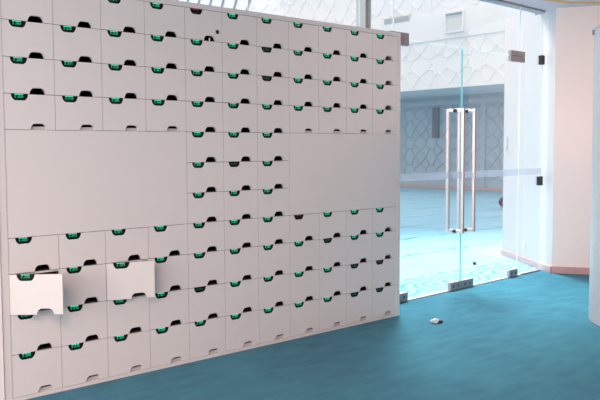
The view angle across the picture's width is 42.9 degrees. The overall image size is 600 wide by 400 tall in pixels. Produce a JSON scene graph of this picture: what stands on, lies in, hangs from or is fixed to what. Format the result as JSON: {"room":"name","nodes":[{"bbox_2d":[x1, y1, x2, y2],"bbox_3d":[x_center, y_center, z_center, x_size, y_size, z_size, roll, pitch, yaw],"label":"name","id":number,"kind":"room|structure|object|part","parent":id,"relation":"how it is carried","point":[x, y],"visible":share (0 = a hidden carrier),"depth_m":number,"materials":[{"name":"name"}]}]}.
{"room":"locker room","nodes":[
{"label":"locker room","id":0,"kind":"room"},
{"bbox_2d":[0,264,4,399],"bbox_3d":[-3.640,-0.219,2.707,4.952,2.990,0.342,-4,5,-42],"label":"wall","id":1,"kind":"structure","parent":0,"point":[2,391],"depth_m":4.29,"materials":[{"name":"white paint"}]},
{"bbox_2d":[247,0,393,30],"bbox_3d":[-1.573,-0.355,4.628,6.707,2.980,0.100,-4,5,-44],"label":"window","id":2,"kind":"structure","parent":1,"relation":"in","point":[363,7],"depth_m":6.58,"materials":[{"name":"clear glass"}]},
{"bbox_3d":[0.717,-0.523,6.825,0.352,2.968,0.012,-4,5,-44],"label":"pane","id":3,"kind":"part","parent":2,"relation":"part of","materials":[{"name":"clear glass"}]},
{"bbox_2d":[479,0,544,13],"bbox_3d":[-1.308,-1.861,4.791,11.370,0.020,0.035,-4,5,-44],"label":"trim","id":4,"kind":"structure","parent":1,"relation":"attached to","point":[499,1],"depth_m":8.33,"materials":[{"name":"silver metal"}]},
{"bbox_2d":[519,269,540,274],"bbox_3d":[-0.578,1.054,5.676,9.347,0.016,0.036,-4,5,-44],"label":"trim","id":5,"kind":"structure","parent":1,"relation":"attached to","point":[536,270],"depth_m":8.76,"materials":[{"name":"silver metal"}]},
{"bbox_2d":[26,187,599,399],"bbox_3d":[-2.514,0.171,19.611,29.000,0.100,40.000,-4,5,-42],"label":"floor","id":6,"kind":"structure","parent":0,"point":[531,336],"depth_m":5.52,"materials":[{"name":"blue carpet"}]},
{"bbox_2d":[0,0,400,399],"bbox_3d":[-0.449,-0.124,5.412,3.382,2.401,0.478,-4,5,-42],"label":"lockers","id":7,"kind":"object","parent":6,"relation":"on","point":[181,182],"visible":1,"depth_m":5.05,"materials":[{"name":"white laminate"}]},
{"bbox_3d":[-1.546,-1.111,4.315,0.297,0.200,0.019,-4,5,-41],"label":"door","id":8,"kind":"part","parent":7,"relation":"part of","materials":[{"name":"white laminate"}]},
{"bbox_3d":[-1.546,-0.907,4.329,0.297,0.200,0.019,-4,5,-41],"label":"door","id":9,"kind":"part","parent":7,"relation":"part of","materials":[{"name":"white laminate"}]},
{"bbox_3d":[-1.544,-0.704,4.343,0.297,0.201,0.019,-4,5,-41],"label":"door","id":10,"kind":"part","parent":7,"relation":"part of","materials":[{"name":"white laminate"}]},
{"bbox_3d":[-1.544,-0.501,4.356,0.297,0.199,0.019,-4,5,-41],"label":"door","id":11,"kind":"part","parent":7,"relation":"part of","materials":[{"name":"white laminate"}]},
{"bbox_3d":[-1.540,0.312,4.412,0.297,0.201,0.019,-4,5,-41],"label":"door","id":12,"kind":"part","parent":7,"relation":"part of","materials":[{"name":"white laminate"}]},
{"bbox_3d":[-1.537,0.762,4.443,0.297,0.230,0.019,-4,5,-41],"label":"door","id":13,"kind":"part","parent":7,"relation":"part of","materials":[{"name":"white laminate"}]},
{"bbox_3d":[-1.536,1.002,4.459,0.297,0.246,0.019,-4,5,-41],"label":"door","id":14,"kind":"part","parent":7,"relation":"part of","materials":[{"name":"white laminate"}]},
{"bbox_3d":[-1.495,0.536,4.337,0.297,0.229,0.019,0,4,-3],"label":"door","id":15,"kind":"part","parent":7,"relation":"part of","materials":[{"name":"white plastic"}]},
{"bbox_3d":[-1.322,-1.125,4.514,0.297,0.200,0.019,-4,5,-41],"label":"door","id":16,"kind":"part","parent":7,"relation":"part of","materials":[{"name":"white laminate"}]},
{"bbox_3d":[-1.321,-0.922,4.528,0.297,0.200,0.019,-4,5,-41],"label":"door","id":17,"kind":"part","parent":7,"relation":"part of","materials":[{"name":"white laminate"}]},
{"bbox_3d":[-1.320,-0.719,4.542,0.297,0.201,0.019,-4,5,-41],"label":"door","id":18,"kind":"part","parent":7,"relation":"part of","materials":[{"name":"white laminate"}]},
{"bbox_3d":[-1.319,-0.516,4.555,0.297,0.199,0.019,-4,5,-41],"label":"door","id":19,"kind":"part","parent":7,"relation":"part of","materials":[{"name":"white laminate"}]},
{"bbox_3d":[-1.315,0.297,4.611,0.297,0.201,0.019,-4,5,-41],"label":"door","id":20,"kind":"part","parent":7,"relation":"part of","materials":[{"name":"white laminate"}]},
{"bbox_3d":[-1.314,0.515,4.626,0.297,0.229,0.019,-4,5,-41],"label":"door","id":21,"kind":"part","parent":7,"relation":"part of","materials":[{"name":"white plastic"}]},
{"bbox_3d":[-1.313,0.747,4.641,0.297,0.230,0.019,-4,5,-41],"label":"door","id":22,"kind":"part","parent":7,"relation":"part of","materials":[{"name":"white laminate"}]},
{"bbox_3d":[-1.312,0.988,4.658,0.297,0.246,0.019,-4,5,-41],"label":"door","id":23,"kind":"part","parent":7,"relation":"part of","materials":[{"name":"white laminate"}]},
{"bbox_3d":[-1.205,-0.117,4.682,1.198,0.609,0.019,-4,5,-41],"label":"blank panel","id":24,"kind":"part","parent":7,"relation":"part of","materials":[{"name":"white laminate"}]},
{"bbox_3d":[-1.098,-1.140,4.713,0.297,0.200,0.019,-4,5,-41],"label":"door","id":25,"kind":"part","parent":7,"relation":"part of","materials":[{"name":"white laminate"}]},
{"bbox_3d":[-1.097,-0.937,4.726,0.297,0.200,0.019,-4,5,-41],"label":"door","id":26,"kind":"part","parent":7,"relation":"part of","materials":[{"name":"white laminate"}]},
{"bbox_3d":[-1.096,-0.733,4.740,0.297,0.201,0.019,-4,5,-41],"label":"door","id":27,"kind":"part","parent":7,"relation":"part of","materials":[{"name":"white laminate"}]},
{"bbox_3d":[-1.095,-0.531,4.754,0.297,0.199,0.019,-4,5,-41],"label":"door","id":28,"kind":"part","parent":7,"relation":"part of","materials":[{"name":"white laminate"}]},
{"bbox_3d":[-1.091,0.282,4.810,0.297,0.201,0.019,-4,5,-41],"label":"door","id":29,"kind":"part","parent":7,"relation":"part of","materials":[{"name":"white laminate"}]},
{"bbox_3d":[-1.088,0.973,4.857,0.297,0.246,0.019,-4,5,-41],"label":"door","id":30,"kind":"part","parent":7,"relation":"part of","materials":[{"name":"white laminate"}]},
{"bbox_3d":[-1.089,0.733,4.840,0.297,0.230,0.019,-4,5,-41],"label":"door","id":31,"kind":"part","parent":7,"relation":"part of","materials":[{"name":"white laminate"}]},
{"bbox_3d":[-1.060,0.503,4.782,0.297,0.229,0.019,-2,4,-22],"label":"door","id":32,"kind":"part","parent":7,"relation":"part of","materials":[{"name":"white plastic"}]},
{"bbox_3d":[-0.873,-0.951,4.925,0.297,0.200,0.019,-4,5,-41],"label":"door","id":33,"kind":"part","parent":7,"relation":"part of","materials":[{"name":"white laminate"}]},
{"bbox_3d":[-0.874,-1.155,4.911,0.297,0.200,0.019,-4,5,-41],"label":"door","id":34,"kind":"part","parent":7,"relation":"part of","materials":[{"name":"white laminate"}]},
{"bbox_3d":[-0.872,-0.748,4.939,0.297,0.201,0.019,-4,5,-41],"label":"door","id":35,"kind":"part","parent":7,"relation":"part of","materials":[{"name":"white laminate"}]},
{"bbox_3d":[-0.871,-0.545,4.953,0.297,0.199,0.019,-4,5,-41],"label":"door","id":36,"kind":"part","parent":7,"relation":"part of","materials":[{"name":"white laminate"}]},
{"bbox_3d":[-0.866,0.486,5.023,0.297,0.229,0.019,-4,5,-41],"label":"door","id":37,"kind":"part","parent":7,"relation":"part of","materials":[{"name":"white laminate"}]},
{"bbox_3d":[-0.867,0.268,5.008,0.297,0.201,0.019,-4,5,-41],"label":"door","id":38,"kind":"part","parent":7,"relation":"part of","materials":[{"name":"white laminate"}]},
{"bbox_3d":[-0.865,0.718,5.039,0.297,0.230,0.019,-4,5,-41],"label":"door","id":39,"kind":"part","parent":7,"relation":"part of","materials":[{"name":"white laminate"}]},
{"bbox_3d":[-0.864,0.959,5.056,0.297,0.246,0.019,-4,5,-41],"label":"door","id":40,"kind":"part","parent":7,"relation":"part of","materials":[{"name":"white laminate"}]},
{"bbox_3d":[-0.426,0.284,5.418,3.298,1.561,0.003,-4,5,-41],"label":"backing rail","id":41,"kind":"part","parent":7,"relation":"part of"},
{"bbox_3d":[-0.650,-1.169,5.110,0.297,0.200,0.019,-4,5,-41],"label":"door","id":42,"kind":"part","parent":7,"relation":"part of","materials":[{"name":"white laminate"}]},
{"bbox_3d":[-0.649,-0.966,5.124,0.297,0.200,0.019,-4,5,-41],"label":"door","id":43,"kind":"part","parent":7,"relation":"part of","materials":[{"name":"white laminate"}]},
{"bbox_3d":[-0.648,-0.763,5.138,0.297,0.201,0.019,-4,5,-41],"label":"door","id":44,"kind":"part","parent":7,"relation":"part of","materials":[{"name":"white laminate"}]},
{"bbox_3d":[-0.646,-0.357,5.165,0.297,0.201,0.019,-4,5,-41],"label":"door","id":45,"kind":"part","parent":7,"relation":"part of","materials":[{"name":"white laminate"}]},
{"bbox_3d":[-0.647,-0.560,5.152,0.297,0.199,0.019,-4,5,-41],"label":"door","id":46,"kind":"part","parent":7,"relation":"part of","materials":[{"name":"white laminate"}]},
{"bbox_3d":[-0.643,0.253,5.207,0.297,0.201,0.019,-4,5,-41],"label":"door","id":47,"kind":"part","parent":7,"relation":"part of","materials":[{"name":"white laminate"}]},
{"bbox_3d":[-0.644,0.049,5.193,0.297,0.201,0.019,-4,5,-41],"label":"door","id":48,"kind":"part","parent":7,"relation":"part of","materials":[{"name":"white laminate"}]},
{"bbox_3d":[-0.645,-0.154,5.179,0.297,0.201,0.019,-4,5,-41],"label":"door","id":49,"kind":"part","parent":7,"relation":"part of","materials":[{"name":"white laminate"}]},
{"bbox_3d":[-0.640,0.703,5.238,0.297,0.230,0.019,-4,5,-41],"label":"door","id":50,"kind":"part","parent":7,"relation":"part of","materials":[{"name":"white plastic"}]},
{"bbox_3d":[-0.642,0.471,5.222,0.297,0.229,0.019,-4,5,-41],"label":"door","id":51,"kind":"part","parent":7,"relation":"part of","materials":[{"name":"white laminate"}]},
{"bbox_3d":[-0.639,0.944,5.254,0.297,0.246,0.019,-4,5,-41],"label":"door","id":52,"kind":"part","parent":7,"relation":"part of","materials":[{"name":"white laminate"}]},
{"bbox_3d":[-0.424,-0.981,5.323,0.297,0.200,0.019,-4,5,-41],"label":"door","id":53,"kind":"part","parent":7,"relation":"part of","materials":[{"name":"white laminate"}]},
{"bbox_3d":[-0.425,-1.184,5.309,0.297,0.200,0.019,-4,5,-41],"label":"door","id":54,"kind":"part","parent":7,"relation":"part of","materials":[{"name":"white laminate"}]},
{"bbox_3d":[-0.423,-0.777,5.337,0.297,0.201,0.019,-4,5,-41],"label":"door","id":55,"kind":"part","parent":7,"relation":"part of","materials":[{"name":"white laminate"}]},
{"bbox_3d":[-0.422,-0.575,5.351,0.297,0.199,0.019,-4,5,-41],"label":"door","id":56,"kind":"part","parent":7,"relation":"part of","materials":[{"name":"white laminate"}]},
{"bbox_3d":[-0.419,0.035,5.392,0.297,0.201,0.019,-4,5,-41],"label":"door","id":57,"kind":"part","parent":7,"relation":"part of","materials":[{"name":"white laminate"}]},
{"bbox_3d":[-0.420,-0.169,5.378,0.297,0.201,0.019,-4,5,-41],"label":"door","id":58,"kind":"part","parent":7,"relation":"part of","materials":[{"name":"white laminate"}]},
{"bbox_3d":[-0.421,-0.372,5.364,0.297,0.201,0.019,-4,5,-41],"label":"door","id":59,"kind":"part","parent":7,"relation":"part of","materials":[{"name":"white laminate"}]},
{"bbox_3d":[-0.418,0.238,5.406,0.297,0.201,0.019,-4,5,-41],"label":"door","id":60,"kind":"part","parent":7,"relation":"part of","materials":[{"name":"white laminate"}]},
{"bbox_3d":[-0.417,0.456,5.421,0.297,0.229,0.019,-4,5,-41],"label":"door","id":61,"kind":"part","parent":7,"relation":"part of","materials":[{"name":"white laminate"}]},
{"bbox_3d":[-0.415,0.929,5.453,0.297,0.246,0.019,-4,5,-41],"label":"door","id":62,"kind":"part","parent":7,"relation":"part of","materials":[{"name":"white laminate"}]},
{"bbox_3d":[-0.416,0.689,5.437,0.297,0.230,0.019,-4,5,-41],"label":"door","id":63,"kind":"part","parent":7,"relation":"part of","materials":[{"name":"white plastic"}]},
{"bbox_3d":[-0.201,-1.199,5.508,0.297,0.200,0.019,-4,5,-41],"label":"door","id":64,"kind":"part","parent":7,"relation":"part of","materials":[{"name":"white laminate"}]},
{"bbox_3d":[-0.197,-0.387,5.563,0.297,0.201,0.019,-4,5,-41],"label":"door","id":65,"kind":"part","parent":7,"relation":"part of","materials":[{"name":"white laminate"}]},
{"bbox_3d":[-0.198,-0.589,5.549,0.297,0.199,0.019,-4,5,-41],"label":"door","id":66,"kind":"part","parent":7,"relation":"part of","materials":[{"name":"white laminate"}]},
{"bbox_3d":[-0.199,-0.792,5.535,0.297,0.201,0.019,-4,5,-41],"label":"door","id":67,"kind":"part","parent":7,"relation":"part of","materials":[{"name":"white laminate"}]},
{"bbox_3d":[-0.200,-0.995,5.522,0.297,0.200,0.019,-4,5,-41],"label":"door","id":68,"kind":"part","parent":7,"relation":"part of","materials":[{"name":"white laminate"}]},
{"bbox_3d":[-0.196,-0.183,5.577,0.297,0.201,0.019,-4,5,-41],"label":"door","id":69,"kind":"part","parent":7,"relation":"part of","materials":[{"name":"white laminate"}]},
{"bbox_3d":[-0.193,0.442,5.620,0.297,0.229,0.019,-4,5,-41],"label":"door","id":70,"kind":"part","parent":7,"relation":"part of","materials":[{"name":"white laminate"}]},
{"bbox_3d":[-0.194,0.224,5.605,0.297,0.201,0.019,-4,5,-41],"label":"door","id":71,"kind":"part","parent":7,"relation":"part of","materials":[{"name":"white laminate"}]},
{"bbox_3d":[-0.195,0.020,5.591,0.297,0.201,0.019,-4,5,-41],"label":"door","id":72,"kind":"part","parent":7,"relation":"part of","materials":[{"name":"white laminate"}]},
{"bbox_3d":[-0.191,0.915,5.652,0.297,0.246,0.019,-4,5,-41],"label":"door","id":73,"kind":"part","parent":7,"relation":"part of","materials":[{"name":"white laminate"}]},
{"bbox_3d":[-0.192,0.674,5.636,0.297,0.230,0.019,-4,5,-41],"label":"door","id":74,"kind":"part","parent":7,"relation":"part of","materials":[{"name":"white plastic"}]},
{"bbox_3d":[0.030,0.209,5.804,0.297,0.201,0.019,-4,5,-41],"label":"door","id":75,"kind":"part","parent":7,"relation":"part of","materials":[{"name":"white laminate"}]},
{"bbox_3d":[0.024,-1.010,5.720,0.297,0.200,0.019,-4,5,-41],"label":"door","id":76,"kind":"part","parent":7,"relation":"part of","materials":[{"name":"white laminate"}]},
{"bbox_3d":[0.023,-1.213,5.707,0.297,0.200,0.019,-4,5,-41],"label":"door","id":77,"kind":"part","parent":7,"relation":"part of","materials":[{"name":"white laminate"}]},
{"bbox_3d":[0.032,0.659,5.834,0.297,0.230,0.019,-4,5,-41],"label":"door","id":78,"kind":"part","parent":7,"relation":"part of","materials":[{"name":"white laminate"}]},
{"bbox_3d":[0.026,-0.604,5.748,0.297,0.199,0.019,-4,5,-41],"label":"door","id":79,"kind":"part","parent":7,"relation":"part of","materials":[{"name":"white laminate"}]},
{"bbox_3d":[0.025,-0.807,5.734,0.297,0.201,0.019,-4,5,-41],"label":"door","id":80,"kind":"part","parent":7,"relation":"part of","materials":[{"name":"white laminate"}]},
{"bbox_3d":[0.033,0.900,5.851,0.297,0.246,0.019,-4,5,-41],"label":"door","id":81,"kind":"part","parent":7,"relation":"part of","materials":[{"name":"white laminate"}]},
{"bbox_3d":[0.031,0.427,5.818,0.297,0.229,0.019,-4,5,-41],"label":"door","id":82,"kind":"part","parent":7,"relation":"part of","materials":[{"name":"white laminate"}]},
{"bbox_3d":[0.247,-1.228,5.905,0.297,0.200,0.019,-4,5,-41],"label":"door","id":83,"kind":"part","parent":7,"relation":"part of","materials":[{"name":"white laminate"}]},
{"bbox_3d":[0.255,0.412,6.017,0.297,0.229,0.019,-4,5,-41],"label":"door","id":84,"kind":"part","parent":7,"relation":"part of","materials":[{"name":"white laminate"}]},
{"bbox_3d":[0.250,-0.619,5.947,0.297,0.199,0.019,-4,5,-41],"label":"door","id":85,"kind":"part","parent":7,"relation":"part of","materials":[{"name":"white laminate"}]},
{"bbox_3d":[0.249,-0.821,5.933,0.297,0.201,0.019,-4,5,-41],"label":"door","id":86,"kind":"part","parent":7,"relation":"part of","materials":[{"name":"white laminate"}]},
{"bbox_3d":[0.248,-1.025,5.919,0.297,0.200,0.019,-4,5,-41],"label":"door","id":87,"kind":"part","parent":7,"relation":"part of","materials":[{"name":"white laminate"}]},
{"bbox_3d":[0.258,0.885,6.050,0.297,0.246,0.019,-4,5,-41],"label":"door","id":88,"kind":"part","parent":7,"relation":"part of","materials":[{"name":"white laminate"}]},
{"bbox_3d":[0.256,0.645,6.033,0.297,0.230,0.019,-4,5,-41],"label":"door","id":89,"kind":"part","parent":7,"relation":"part of","materials":[{"name":"white plastic"}]},
{"bbox_3d":[0.254,0.195,6.002,0.297,0.201,0.019,-4,5,-41],"label":"door","id":90,"kind":"part","parent":7,"relation":"part of","materials":[{"name":"white laminate"}]},
{"bbox_3d":[0.364,-0.220,6.074,1.198,0.609,0.019,-4,5,-41],"label":"blank panel","id":91,"kind":"part","parent":7,"relation":"part of","materials":[{"name":"white laminate"}]},
{"bbox_3d":[0.474,-0.633,6.146,0.297,0.199,0.019,-4,5,-41],"label":"door","id":92,"kind":"part","parent":7,"relation":"part of","materials":[{"name":"white laminate"}]},
{"bbox_3d":[0.482,0.871,6.248,0.297,0.246,0.019,-4,5,-41],"label":"door","id":93,"kind":"part","parent":7,"relation":"part of","materials":[{"name":"white laminate"}]},
{"bbox_3d":[0.480,0.630,6.232,0.297,0.230,0.019,-4,5,-41],"label":"door","id":94,"kind":"part","parent":7,"relation":"part of","materials":[{"name":"white plastic"}]},
{"bbox_3d":[0.479,0.398,6.216,0.297,0.229,0.019,-4,5,-41],"label":"door","id":95,"kind":"part","parent":7,"relation":"part of","materials":[{"name":"white laminate"}]},
{"bbox_3d":[0.478,0.180,6.201,0.297,0.201,0.019,-4,5,-41],"label":"door","id":96,"kind":"part","parent":7,"relation":"part of","materials":[{"name":"white laminate"}]},
{"bbox_3d":[0.473,-0.836,6.132,0.297,0.201,0.019,-4,5,-41],"label":"door","id":97,"kind":"part","parent":7,"relation":"part of","materials":[{"name":"white laminate"}]},
{"bbox_3d":[0.472,-1.039,6.118,0.297,0.200,0.019,-4,5,-41],"label":"door","id":98,"kind":"part","parent":7,"relation":"part of","materials":[{"name":"white laminate"}]},
{"bbox_3d":[0.471,-1.243,6.104,0.297,0.200,0.019,-4,5,-41],"label":"door","id":99,"kind":"part","parent":7,"relation":"part of","materials":[{"name":"white laminate"}]},
{"bbox_3d":[0.706,0.856,6.447,0.297,0.246,0.019,-4,5,-41],"label":"door","id":100,"kind":"part","parent":7,"relation":"part of","materials":[{"name":"white plastic"}]},
{"bbox_3d":[0.705,0.615,6.431,0.297,0.230,0.019,-4,5,-41],"label":"door","id":101,"kind":"part","parent":7,"relation":"part of","materials":[{"name":"white laminate"}]},
{"bbox_3d":[0.704,0.383,6.415,0.297,0.229,0.019,-4,5,-41],"label":"door","id":102,"kind":"part","parent":7,"relation":"part of","materials":[{"name":"white laminate"}]},
{"bbox_3d":[0.703,0.165,6.400,0.297,0.201,0.019,-4,5,-41],"label":"door","id":103,"kind":"part","parent":7,"relation":"part of","materials":[{"name":"white laminate"}]},
{"bbox_3d":[0.699,-0.648,6.345,0.297,0.199,0.019,-4,5,-41],"label":"door","id":104,"kind":"part","parent":7,"relation":"part of","materials":[{"name":"white laminate"}]},
{"bbox_3d":[0.698,-0.851,6.331,0.297,0.201,0.019,-4,5,-41],"label":"door","id":105,"kind":"part","parent":7,"relation":"part of","materials":[{"name":"white laminate"}]},
{"bbox_3d":[0.696,-1.257,6.303,0.297,0.200,0.019,-4,5,-41],"label":"door","id":106,"kind":"part","parent":7,"relation":"part of","materials":[{"name":"white laminate"}]},
{"bbox_3d":[0.697,-1.054,6.317,0.297,0.200,0.019,-4,5,-41],"label":"door","id":107,"kind":"part","parent":7,"relation":"part of","materials":[{"name":"white laminate"}]},
{"bbox_2d":[430,318,442,323],"bbox_3d":[1.119,0.992,6.271,0.094,0.041,0.072,-4,5,-42],"label":"wrapper","id":108,"kind":"object","parent":6,"relation":"on","point":[435,320],"visible":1,"depth_m":6.26,"materials":[{"name":"white paper"}]},
{"bbox_2d":[400,274,520,302],"bbox_3d":[1.708,0.898,7.871,2.182,0.005,0.016,-4,5,-44],"label":"trim","id":109,"kind":"structure","parent":6,"relation":"on","point":[520,274],"depth_m":7.63,"materials":[{"name":"metal"}]},
{"bbox_2d":[499,197,502,207],"bbox_3d":[4.794,0.033,17.567,0.484,0.382,0.406,-4,5,-42],"label":"bag","id":110,"kind":"object","parent":6,"relation":"on","point":[500,199],"visible":0.18,"depth_m":17.46,"materials":[{"name":"fabric"}]},
{"bbox_2d":[589,25,599,325],"bbox_3d":[3.006,-0.195,6.138,1.252,2.401,1.252,-4,5,-42],"label":"wall","id":111,"kind":"structure","parent":6,"relation":"on","point":[594,275],"depth_m":6.17,"materials":[{"name":"white paint"}]},
{"bbox_2d":[181,0,505,98],"bbox_3d":[1.244,-6.727,28.552,3.260,5.990,29.000,-4,5,-42],"label":"wall","id":112,"kind":"structure","parent":0,"point":[427,70],"depth_m":23.21,"materials":[{"name":"white paint"}]},
{"bbox_2d":[177,0,251,10],"bbox_3d":[-4.346,-8.503,32.284,0.085,2.300,8.836,-4,5,-42],"label":"window","id":113,"kind":"structure","parent":112,"relation":"in","point":[234,4],"depth_m":30.67,"materials":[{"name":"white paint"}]},
{"bbox_2d":[384,15,409,24],"bbox_3d":[3.052,-5.686,24.102,0.035,0.170,1.040,-4,5,-42],"label":"air vent","id":114,"kind":"object","parent":112,"relation":"in","point":[406,17],"visible":1,"depth_m":24.06,"materials":[{"name":"metal"}]},
{"bbox_2d":[444,10,464,33],"bbox_3d":[4.535,-5.217,22.409,0.107,0.600,0.680,-4,5,-42],"label":"vent box","id":115,"kind":"object","parent":112,"relation":"attached to","point":[454,22],"visible":1,"depth_m":22.41,"materials":[{"name":"white paint"}]},
{"bbox_3d":[4.556,-5.223,22.428,0.049,0.510,0.580,-4,5,-41],"label":"panel","id":116,"kind":"part","parent":115,"relation":"part of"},
{"bbox_2d":[400,92,503,187],"bbox_3d":[2.335,-2.208,29.813,0.400,3.210,29.000,-4,5,-42],"label":"wall","id":117,"kind":"structure","parent":0,"point":[422,156],"depth_m":26.43,"materials":[{"name":"paint"}]},
{"bbox_2d":[432,108,439,137],"bbox_3d":[4.763,-2.704,26.782,0.134,1.050,0.250,-4,5,-42],"label":"wall speaker","id":118,"kind":"object","parent":117,"relation":"attached to","point":[435,111],"visible":1,"depth_m":26.72,"materials":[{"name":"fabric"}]},
{"bbox_2d":[432,109,436,136],"bbox_3d":[4.715,-2.701,26.740,0.006,0.990,0.200,-4,5,-41],"label":"grille","id":119,"kind":"object","parent":118,"relation":"attached to","point":[434,111],"depth_m":26.74,"materials":[{"name":"metal"}]},
{"bbox_2d":[400,184,502,190],"bbox_3d":[1.256,-0.722,30.958,0.040,0.100,20.000,-4,5,-42],"label":"baseboard","id":120,"kind":"structure","parent":117,"relation":"attached to","point":[401,185],"depth_m":26.66,"materials":[{"name":"stone"}]},
{"bbox_2d":[505,7,537,27],"bbox_3d":[3.275,-4.756,9.866,1.980,5.000,0.760,-4,5,-42],"label":"wall","id":121,"kind":"structure","parent":0,"point":[512,16],"depth_m":9.71,"materials":[{"name":"paint"}]},
{"bbox_2d":[502,5,599,272],"bbox_3d":[3.713,-0.719,9.428,2.300,3.000,2.380,-4,5,-42],"label":"wall","id":122,"kind":"structure","parent":0,"point":[568,39],"depth_m":8.71,"materials":[{"name":"paint"}]},
{"bbox_2d":[390,7,524,62],"bbox_3d":[1.637,-1.764,7.634,2.324,0.610,0.036,-4,5,-44],"label":"window","id":123,"kind":"structure","parent":122,"relation":"in","point":[515,56],"depth_m":8.27,"materials":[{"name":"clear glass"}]},
{"bbox_2d":[400,40,464,301],"bbox_3d":[1.226,-0.279,7.356,1.074,2.421,0.203,-4,5,-42],"label":"door","id":124,"kind":"structure","parent":123,"relation":"attached to","point":[454,285],"depth_m":7.66,"materials":[{"name":"clear glass"}]},
{"bbox_3d":[1.557,-0.290,7.650,0.032,1.237,0.202,-4,5,-44],"label":"handle","id":125,"kind":"part","parent":124,"relation":"part of","materials":[{"name":"metal"}]},
{"bbox_3d":[1.628,-1.795,7.623,2.182,0.547,0.012,-4,5,-44],"label":"transom pane","id":126,"kind":"part","parent":123,"relation":"part of","materials":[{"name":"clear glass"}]},
{"bbox_2d":[457,49,519,287],"bbox_3d":[2.037,-0.333,8.086,1.096,2.421,0.203,-4,5,-42],"label":"door","id":127,"kind":"structure","parent":123,"relation":"attached to","point":[468,282],"depth_m":7.81,"materials":[{"name":"clear glass"}]},
{"bbox_3d":[1.698,-0.300,7.786,0.032,1.237,0.202,-4,5,-44],"label":"handle","id":128,"kind":"part","parent":127,"relation":"part of","materials":[{"name":"metal"}]},
{"bbox_2d":[505,136,507,149],"bbox_3d":[2.705,-0.744,10.014,0.012,0.180,0.070,-1,4,-7],"label":"wall switch","id":129,"kind":"object","parent":122,"relation":"attached to","point":[506,137],"visible":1,"depth_m":10.00,"materials":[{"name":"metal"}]},
{"bbox_2d":[501,249,551,272],"bbox_3d":[2.782,0.747,9.479,0.022,0.078,1.487,-1,4,-7],"label":"baseboard","id":130,"kind":"structure","parent":122,"relation":"attached to","point":[533,263],"depth_m":9.35,"materials":[{"name":"wood"}]},
{"bbox_2d":[517,12,544,274],"bbox_3d":[2.600,-0.656,8.643,0.502,2.968,0.050,-4,5,-42],"label":"window","id":131,"kind":"structure","parent":122,"relation":"in","point":[541,57],"depth_m":8.77,"materials":[{"name":"clear glass"}]},
{"bbox_2d":[552,266,589,274],"bbox_3d":[3.517,0.808,8.526,1.345,0.078,0.022,1,4,18],"label":"baseboard","id":132,"kind":"structure","parent":122,"relation":"attached to","point":[555,269],"depth_m":8.66,"materials":[{"name":"wood"}]},
{"bbox_2d":[545,0,599,3],"bbox_3d":[3.150,-2.103,7.906,1.309,0.005,1.130,1,4,12],"label":"trim","id":133,"kind":"structure","parent":122,"relation":"attached to","point":[560,1],"depth_m":8.20,"materials":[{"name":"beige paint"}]},
{"bbox_2d":[504,0,599,11],"bbox_3d":[2.481,-1.860,2.887,14.500,0.200,8.608,-4,5,-42],"label":"ceiling","id":134,"kind":"structure","parent":0,"point":[547,6],"depth_m":8.29,"materials":[{"name":"paint"}]}
]}

